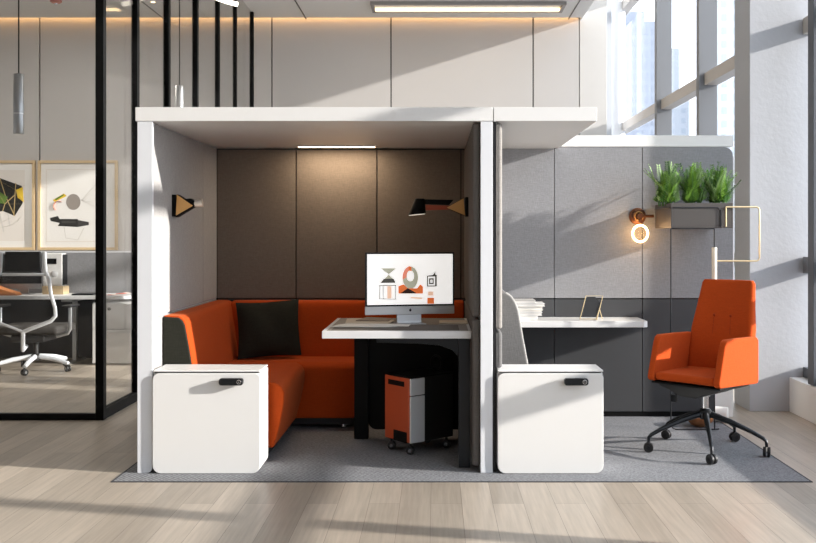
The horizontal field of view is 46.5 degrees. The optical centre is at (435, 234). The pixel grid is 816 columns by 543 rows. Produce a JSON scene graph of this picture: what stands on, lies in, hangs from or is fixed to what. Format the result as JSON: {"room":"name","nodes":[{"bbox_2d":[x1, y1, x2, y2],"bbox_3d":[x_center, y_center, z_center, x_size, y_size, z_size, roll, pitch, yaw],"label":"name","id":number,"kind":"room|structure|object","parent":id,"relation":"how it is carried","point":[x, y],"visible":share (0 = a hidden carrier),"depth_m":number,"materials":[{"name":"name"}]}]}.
{"room":"open-plan office","nodes":[
{"label":"open-plan office","id":0,"kind":"room"},
{"bbox_2d":[0,0,253,419],"bbox_3d":[-5.566,-0.777,9.615,6.469,4.155,5.910,0,0,0],"label":"glass wall","id":1,"kind":"structure","parent":0,"point":[103,411],"depth_m":7.43,"materials":[{"name":"black metal"}]},
{"bbox_2d":[140,0,162,18],"bbox_3d":[-3.598,-2.857,11.120,0.012,0.009,2.900,0,0,0],"label":"trim","id":2,"kind":"structure","parent":1,"relation":"attached to","point":[140,0],"depth_m":12.01,"materials":[{"name":"black metal"}]},
{"bbox_2d":[0,18,578,250],"bbox_3d":[-3.550,-0.850,12.690,10.900,4.300,0.160,0,0,0],"label":"wall","id":3,"kind":"structure","parent":0,"point":[299,62],"depth_m":12.61,"materials":[{"name":"grey paint"}]},
{"bbox_2d":[0,160,35,249],"bbox_3d":[-5.799,-0.395,12.589,0.975,1.187,0.038,0,0,0],"label":"framed picture","id":4,"kind":"object","parent":3,"relation":"attached to","point":[17,177],"visible":1,"depth_m":12.59,"materials":[{"name":"beige paper"}]},
{"bbox_2d":[38,160,117,249],"bbox_3d":[-4.745,-0.395,12.589,1.054,1.187,0.038,0,0,0],"label":"framed picture","id":5,"kind":"object","parent":3,"relation":"attached to","point":[66,188],"visible":0.89,"depth_m":12.59,"materials":[{"name":"beige paper"}]},
{"bbox_2d":[580,0,593,19],"bbox_3d":[1.920,-4.330,4.395,0.020,2.940,16.450,0,0,0],"label":"trim","id":6,"kind":"structure","parent":3,"relation":"attached to","point":[593,0],"depth_m":12.02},
{"bbox_2d":[0,0,592,17],"bbox_3d":[-3.545,-3.000,4.470,10.910,0.280,16.600,0,0,0],"label":"ceiling","id":7,"kind":"structure","parent":0,"point":[8,8],"depth_m":12.00,"materials":[{"name":"grey paint"}]},
{"bbox_2d":[13,0,23,133],"bbox_3d":[-3.721,-1.880,8.470,0.090,1.958,0.090,0,0,0],"label":"pendant light","id":8,"kind":"object","parent":7,"relation":"hanging from","point":[18,78],"visible":1,"depth_m":8.44,"materials":[{"name":"silver metal"}]},
{"bbox_2d":[50,0,61,4],"bbox_3d":[-4.628,-2.834,11.570,0.140,0.049,0.140,0,0,0],"label":"smoke detector","id":9,"kind":"object","parent":7,"relation":"attached to","point":[55,2],"visible":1,"depth_m":11.54,"materials":[{"name":"red plastic"}]},
{"bbox_2d":[175,0,183,106],"bbox_3d":[-2.565,-1.905,9.500,0.090,1.909,0.090,0,0,0],"label":"pendant light","id":10,"kind":"object","parent":7,"relation":"hanging from","point":[179,90],"visible":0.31,"depth_m":9.47,"materials":[{"name":"silver metal"}]},
{"bbox_2d":[217,0,237,6],"bbox_3d":[-1.952,-2.484,8.770,0.249,0.750,0.044,0,0,0],"label":"linear pendant","id":11,"kind":"object","parent":7,"relation":"hanging from","point":[229,2],"visible":1,"depth_m":8.75,"materials":[{"name":"white plastic"}]},
{"bbox_2d":[370,1,566,12],"bbox_3d":[0.396,-2.840,11.845,2.403,0.039,0.450,0,0,0],"label":"recessed light","id":12,"kind":"object","parent":7,"relation":"in","point":[563,4],"visible":1,"depth_m":11.97,"materials":[{"name":"grey plastic"}]},
{"bbox_2d":[375,8,559,10],"bbox_3d":[0.396,-2.846,12.000,2.323,0.023,0.060,0,0,0],"label":"diffuser","id":13,"kind":"object","parent":12,"relation":"attached to","point":[376,9],"depth_m":11.97,"materials":[{"name":"white plastic"}]},
{"bbox_2d":[0,358,815,542],"bbox_3d":[-3.025,1.375,5.670,11.950,0.150,19.000,0,0,0],"label":"floor","id":14,"kind":"structure","parent":0,"point":[56,476],"depth_m":4.69,"materials":[{"name":"brown wood"}]},
{"bbox_2d":[0,252,79,375],"bbox_3d":[-3.840,0.726,9.096,0.760,1.147,0.699,0,0,0],"label":"chair","id":15,"kind":"object","parent":14,"relation":"on","point":[35,332],"visible":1,"depth_m":8.90,"materials":[{"name":"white plastic"}]},
{"bbox_2d":[0,251,130,357],"bbox_3d":[-5.175,0.735,10.050,4.450,1.131,0.040,0,0,0],"label":"screen","id":16,"kind":"object","parent":14,"relation":"on","point":[80,264],"visible":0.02,"depth_m":10.04,"materials":[{"name":"grey fabric"}]},
{"bbox_2d":[0,293,130,364],"bbox_3d":[-5.215,0.955,9.750,4.370,0.690,0.500,0,0,0],"label":"office desk","id":17,"kind":"object","parent":14,"relation":"on","point":[69,297],"visible":0.59,"depth_m":9.58,"materials":[{"name":"white"}]},
{"bbox_2d":[0,286,21,295],"bbox_3d":[-4.477,0.554,9.605,0.538,0.109,0.130,0,0,0],"label":"pouch","id":18,"kind":"object","parent":17,"relation":"on","point":[4,291],"visible":1,"depth_m":9.55,"materials":[{"name":"orange fabric"}]},
{"bbox_2d":[0,254,41,294],"bbox_3d":[-4.310,0.405,9.800,0.500,0.410,0.140,0,0,0],"label":"desktop monitor","id":19,"kind":"object","parent":17,"relation":"on","point":[23,283],"visible":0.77,"depth_m":9.77,"materials":[{"name":"black plastic"}]},
{"bbox_2d":[42,285,68,293],"bbox_3d":[-3.934,0.568,9.830,0.215,0.084,0.160,0,0,0],"label":"box","id":20,"kind":"object","parent":17,"relation":"on","point":[56,289],"visible":0.86,"depth_m":9.75,"materials":[{"name":"beige cardboard"}]},
{"bbox_2d":[43,253,66,285],"bbox_3d":[-3.938,0.358,9.826,0.207,0.335,0.128,0,0,0],"label":"speaker","id":21,"kind":"object","parent":20,"relation":"on","point":[56,262],"visible":0.91,"depth_m":9.77},
{"bbox_2d":[72,293,94,294],"bbox_3d":[-3.570,0.602,9.680,0.220,0.016,0.180,0,0,0],"label":"laptop","id":22,"kind":"object","parent":17,"relation":"on","point":[74,293],"visible":0.73,"depth_m":9.61,"materials":[{"name":"black metal"}]},
{"bbox_2d":[92,300,130,363],"bbox_3d":[-3.237,0.985,9.736,0.415,0.610,0.468,0,0,0],"label":"file cabinet","id":23,"kind":"object","parent":14,"relation":"on","point":[118,312],"visible":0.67,"depth_m":9.51,"materials":[{"name":"white paint"}]},
{"bbox_2d":[111,416,811,481],"bbox_3d":[0.135,1.298,5.956,3.690,0.004,1.928,0,0,0],"label":"rug","id":24,"kind":"object","parent":14,"relation":"on","point":[305,452],"visible":0.44,"depth_m":5.44,"materials":[{"name":"grey carpet"}]},
{"bbox_2d":[152,364,267,472],"bbox_3d":[-1.248,1.016,5.261,0.586,0.561,0.288,0,0,0],"label":"storage cabinet","id":25,"kind":"object","parent":24,"relation":"on","point":[207,418],"visible":1,"depth_m":5.16,"materials":[{"name":"white paint"}]},
{"bbox_2d":[163,300,463,453],"bbox_3d":[-0.682,0.878,6.095,1.755,0.836,1.360,0,0,0],"label":"sofa","id":26,"kind":"object","parent":24,"relation":"on","point":[315,386],"visible":0.52,"depth_m":6.34,"materials":[{"name":"orange fabric"}]},
{"bbox_2d":[236,299,301,358],"bbox_3d":[-1.150,0.645,6.525,0.456,0.399,0.168,0,0,0],"label":"cushion","id":27,"kind":"object","parent":26,"relation":"on","point":[266,328],"visible":1,"depth_m":6.48,"materials":[{"name":"grey fabric"}]},
{"bbox_2d":[135,107,492,472],"bbox_3d":[-0.664,0.300,6.005,1.946,1.992,1.670,0,0,0],"label":"booth","id":28,"kind":"object","parent":24,"relation":"on","point":[278,219],"visible":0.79,"depth_m":6.37,"materials":[{"name":"white paint"}]},
{"bbox_2d":[172,194,203,216],"bbox_3d":[-1.472,-0.173,5.667,0.181,0.135,0.106,0,0,0],"label":"wall lamp","id":29,"kind":"object","parent":28,"relation":"attached to","point":[181,205],"visible":1,"depth_m":5.62,"materials":[{"name":"black metal"}]},
{"bbox_2d":[297,145,376,147],"bbox_3d":[-0.690,-0.615,6.610,0.550,0.009,0.070,0,0,0],"label":"ceiling light","id":30,"kind":"object","parent":28,"relation":"attached to","point":[298,146],"visible":1,"depth_m":6.58,"materials":[{"name":"white paint"}]},
{"bbox_2d":[299,147,374,147],"bbox_3d":[-0.690,-0.612,6.610,0.530,0.002,0.050,0,0,0],"label":"diffuser","id":31,"kind":"object","parent":30,"relation":"attached to","point":[299,147],"depth_m":6.63,"materials":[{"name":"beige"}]},
{"bbox_2d":[408,197,467,216],"bbox_3d":[0.015,-0.174,5.902,0.376,0.120,0.110,0,0,-3],"label":"wall lamp","id":32,"kind":"object","parent":28,"relation":"attached to","point":[418,207],"visible":0.99,"depth_m":5.86,"materials":[{"name":"black metal"}]},
{"bbox_2d":[322,318,470,467],"bbox_3d":[-0.218,0.914,5.685,0.830,0.764,0.830,0,0,0],"label":"desk","id":33,"kind":"object","parent":24,"relation":"on","point":[377,353],"visible":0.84,"depth_m":6.03,"materials":[{"name":"white"}]},
{"bbox_2d":[331,317,410,326],"bbox_3d":[-0.377,0.525,5.742,0.455,0.010,0.575,0,0,0],"label":"open book","id":34,"kind":"object","parent":33,"relation":"on","point":[367,321],"visible":1,"depth_m":5.65,"materials":[{"name":"white paper"}]},
{"bbox_2d":[332,325,458,329],"bbox_3d":[-0.228,0.531,5.447,0.715,0.002,0.305,0,0,0],"label":"desk mat","id":35,"kind":"object","parent":33,"relation":"on","point":[411,327],"visible":0.8,"depth_m":5.39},
{"bbox_2d":[365,252,453,324],"bbox_3d":[-0.161,0.318,5.714,0.544,0.430,0.150,0,0,-13],"label":"desktop monitor","id":36,"kind":"object","parent":33,"relation":"on","point":[407,286],"visible":0.99,"depth_m":5.68,"materials":[{"name":"silver plastic"}]},
{"bbox_2d":[439,320,467,323],"bbox_3d":[0.105,0.528,5.750,0.170,0.010,0.160,0,0,0],"label":"notepad","id":37,"kind":"object","parent":33,"relation":"on","point":[440,321],"visible":1,"depth_m":5.68,"materials":[{"name":"beige paper"}]},
{"bbox_2d":[385,355,452,454],"bbox_3d":[-0.103,1.015,5.767,0.347,0.562,0.246,0,0,-40],"label":"pedestal","id":38,"kind":"object","parent":24,"relation":"on","point":[418,402],"visible":1,"depth_m":5.68,"materials":[{"name":"orange plastic"}]},
{"bbox_2d":[393,429,406,442],"bbox_3d":[-0.212,1.194,5.633,0.006,0.065,0.130,0,0,-40],"label":"vent","id":39,"kind":"object","parent":38,"relation":"attached to","point":[400,436],"depth_m":5.63,"materials":[{"name":"black plastic"}]},
{"bbox_2d":[499,290,527,363],"bbox_3d":[0.592,0.818,6.025,0.456,0.956,0.770,0,0,0],"label":"upholstered bench","id":40,"kind":"object","parent":24,"relation":"on","point":[513,346],"visible":0.18,"depth_m":5.64,"materials":[{"name":"grey fabric"}]},
{"bbox_2d":[496,364,602,472],"bbox_3d":[0.622,1.016,5.261,0.576,0.561,0.288,0,0,0],"label":"storage cabinet","id":41,"kind":"object","parent":24,"relation":"on","point":[549,417],"visible":0.95,"depth_m":5.16,"materials":[{"name":"white paint"}]},
{"bbox_2d":[493,107,733,471],"bbox_3d":[1.220,0.294,6.005,1.815,2.011,1.670,0,0,0],"label":"office cubicle","id":42,"kind":"object","parent":24,"relation":"on","point":[564,199],"visible":0.56,"depth_m":6.78,"materials":[{"name":"white paint"}]},
{"bbox_2d":[521,317,646,326],"bbox_3d":[0.902,0.607,6.614,1.075,0.042,0.329,0,0,0],"label":"desk","id":43,"kind":"object","parent":42,"relation":"attached to","point":[542,321],"visible":0.65,"depth_m":6.45,"materials":[{"name":"white paint"}]},
{"bbox_2d":[520,316,537,320],"bbox_3d":[0.615,0.570,6.601,0.170,0.032,0.200,0,0,0],"label":"book","id":44,"kind":"object","parent":43,"relation":"on","point":[522,318],"visible":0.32,"depth_m":6.50,"materials":[{"name":"white paper"}]},
{"bbox_2d":[519,313,541,315],"bbox_3d":[0.629,0.543,6.602,0.195,0.022,0.200,0,0,0],"label":"book","id":45,"kind":"object","parent":44,"relation":"on","point":[520,314],"visible":0.32,"depth_m":6.50,"materials":[{"name":"grey paper"}]},
{"bbox_2d":[519,310,541,312],"bbox_3d":[0.628,0.524,6.604,0.200,0.016,0.200,0,0,0],"label":"book","id":46,"kind":"object","parent":45,"relation":"on","point":[520,311],"visible":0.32,"depth_m":6.50,"materials":[{"name":"white paper"}]},
{"bbox_2d":[518,307,541,309],"bbox_3d":[0.636,0.503,6.608,0.195,0.026,0.200,0,0,0],"label":"book","id":47,"kind":"object","parent":46,"relation":"on","point":[519,308],"visible":0.32,"depth_m":6.51,"materials":[{"name":"beige paper"}]},
{"bbox_2d":[517,302,544,306],"bbox_3d":[0.641,0.480,6.602,0.210,0.020,0.200,0,0,0],"label":"book","id":48,"kind":"object","parent":47,"relation":"on","point":[538,304],"visible":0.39,"depth_m":6.50,"materials":[{"name":"white paper"}]},
{"bbox_2d":[513,298,535,303],"bbox_3d":[0.609,0.459,6.603,0.150,0.022,0.200,0,0,0],"label":"book","id":49,"kind":"object","parent":48,"relation":"on","point":[517,300],"visible":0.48,"depth_m":6.51,"materials":[{"name":"grey paper"}]},
{"bbox_2d":[580,296,602,319],"bbox_3d":[1.089,0.502,6.575,0.197,0.165,0.090,0,0,-44],"label":"picture frame","id":50,"kind":"object","parent":43,"relation":"on","point":[592,305],"visible":1,"depth_m":6.56,"materials":[{"name":"gold metal"}]},
{"bbox_2d":[629,208,653,242],"bbox_3d":[1.456,-0.069,6.699,0.164,0.249,0.161,0,0,0],"label":"lamp","id":51,"kind":"object","parent":42,"relation":"attached to","point":[637,216],"visible":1,"depth_m":6.70,"materials":[{"name":"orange metal"}]},
{"bbox_2d":[689,418,712,426],"bbox_3d":[1.790,1.264,6.440,0.184,0.065,0.184,0,0,0],"label":"bowl","id":52,"kind":"object","parent":24,"relation":"on","point":[698,422],"visible":0.5,"depth_m":6.38,"materials":[{"name":"brown wood"}]},
{"bbox_2d":[644,279,770,464],"bbox_3d":[1.645,0.788,5.745,0.734,1.016,0.707,0,0,45],"label":"swivel armchair","id":53,"kind":"object","parent":24,"relation":"on","point":[719,354],"visible":1,"depth_m":5.75,"materials":[{"name":"orange fabric"}]},
{"bbox_2d":[656,366,715,385],"bbox_3d":[1.599,0.842,5.699,0.388,0.048,0.440,0,0,45],"label":"seat cushion","id":54,"kind":"object","parent":53,"relation":"on","point":[669,375],"depth_m":5.61,"materials":[{"name":"orange fabric"}]},
{"bbox_2d":[670,206,759,429],"bbox_3d":[1.853,0.550,6.312,0.596,1.483,0.049,0,0,0],"label":"plant stand","id":55,"kind":"object","parent":24,"relation":"on","point":[714,249],"visible":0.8,"depth_m":6.30,"materials":[{"name":"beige metal"}]},
{"bbox_2d":[655,203,732,227],"bbox_3d":[1.762,-0.130,6.532,0.421,0.166,0.457,0,0,0],"label":"planter box","id":56,"kind":"object","parent":55,"relation":"on","point":[672,215],"visible":0.99,"depth_m":6.31,"materials":[{"name":"grey metal"}]},
{"bbox_2d":[643,161,687,205],"bbox_3d":[1.552,-0.351,6.460,0.281,0.308,0.353,0,0,33],"label":"potted fern","id":57,"kind":"object","parent":56,"relation":"on","point":[668,189],"visible":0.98,"depth_m":6.44,"materials":[{"name":"green plant"}]},
{"bbox_2d":[671,162,715,202],"bbox_3d":[1.762,-0.347,6.530,0.354,0.300,0.361,0,0,32],"label":"potted fern","id":58,"kind":"object","parent":56,"relation":"on","point":[691,193],"visible":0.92,"depth_m":6.45,"materials":[{"name":"green plant"}]},
{"bbox_2d":[699,161,742,202],"bbox_3d":[1.923,-0.348,6.481,0.338,0.302,0.264,0,0,17],"label":"potted fern","id":59,"kind":"object","parent":56,"relation":"on","point":[717,192],"visible":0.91,"depth_m":6.43,"materials":[{"name":"green plant"}]},
{"bbox_2d":[715,406,728,421],"bbox_3d":[1.978,1.243,6.587,0.090,0.103,0.103,0,0,22],"label":"paper roll","id":60,"kind":"object","parent":24,"relation":"on","point":[724,411],"visible":0.52,"depth_m":6.55,"materials":[{"name":"white"}]},
{"bbox_2d":[789,377,815,423],"bbox_3d":[2.695,1.173,1.583,0.190,0.254,10.825,0,0,0],"label":"ledge","id":61,"kind":"object","parent":14,"relation":"on","point":[802,395],"visible":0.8,"depth_m":6.74,"materials":[{"name":"white"}]},
{"bbox_2d":[579,0,606,134],"bbox_3d":[2.090,-2.200,12.820,0.360,7.000,0.400,0,0,0],"label":"pillar","id":62,"kind":"structure","parent":0,"point":[593,25],"depth_m":12.62,"materials":[{"name":"paint"}]},
{"bbox_2d":[607,0,611,134],"bbox_3d":[2.410,-2.200,14.170,0.420,7.000,0.200,0,0,0],"label":"wall","id":63,"kind":"structure","parent":0,"point":[609,2],"depth_m":14.07,"materials":[{"name":"paint"}]},
{"bbox_2d":[622,0,733,134],"bbox_3d":[2.688,-2.200,11.020,0.195,7.000,7.300,0,0,0],"label":"window frame","id":64,"kind":"structure","parent":63,"relation":"in","point":[709,74],"depth_m":9.45,"materials":[{"name":"grey metal"}]},
{"bbox_2d":[612,0,624,134],"bbox_3d":[2.605,-2.200,13.570,0.190,7.000,0.190,0,0,0],"label":"column round","id":65,"kind":"structure","parent":0,"point":[618,15],"depth_m":13.48,"materials":[{"name":"white paint"}]},
{"bbox_2d":[734,0,807,410],"bbox_3d":[2.531,-2.200,7.180,0.442,7.000,0.360,0,0,0],"label":"column","id":66,"kind":"structure","parent":0,"point":[771,46],"depth_m":7.00,"materials":[{"name":"paint"}]},
{"bbox_2d":[803,0,815,385],"bbox_3d":[2.688,-2.325,1.583,0.195,6.750,10.825,0,0,0],"label":"window","id":67,"kind":"structure","parent":0,"point":[809,22],"depth_m":6.57,"materials":[{"name":"clear glass"}]},
{"label":"outside","id":68,"kind":"structure","parent":0,"visible":0},
{"bbox_3d":[40.000,15.400,75.170,200.000,0.200,260.000,0,0,0],"label":"ground","id":69,"kind":"structure","parent":68,"visible":0},
{"bbox_2d":[625,12,654,134],"bbox_3d":[15.440,-1.250,81.160,4.520,33.100,12.020,0,0,0],"label":"tower block","id":70,"kind":"object","parent":69,"relation":"on","point":[639,33],"visible":0.03,"depth_m":75.17,"materials":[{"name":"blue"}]},
{"bbox_2d":[672,48,688,134],"bbox_3d":[24.090,-1.950,101.660,3.620,34.500,9.020,0,0,0],"label":"tower block","id":71,"kind":"object","parent":69,"relation":"on","point":[680,114],"visible":0.02,"depth_m":97.16,"materials":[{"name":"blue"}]},
{"bbox_2d":[717,0,733,156],"bbox_3d":[29.240,-5.200,92.910,5.520,41.000,7.520,0,0,0],"label":"tower block","id":72,"kind":"object","parent":69,"relation":"on","point":[725,8],"visible":0.03,"depth_m":89.16,"materials":[{"name":"grey"}]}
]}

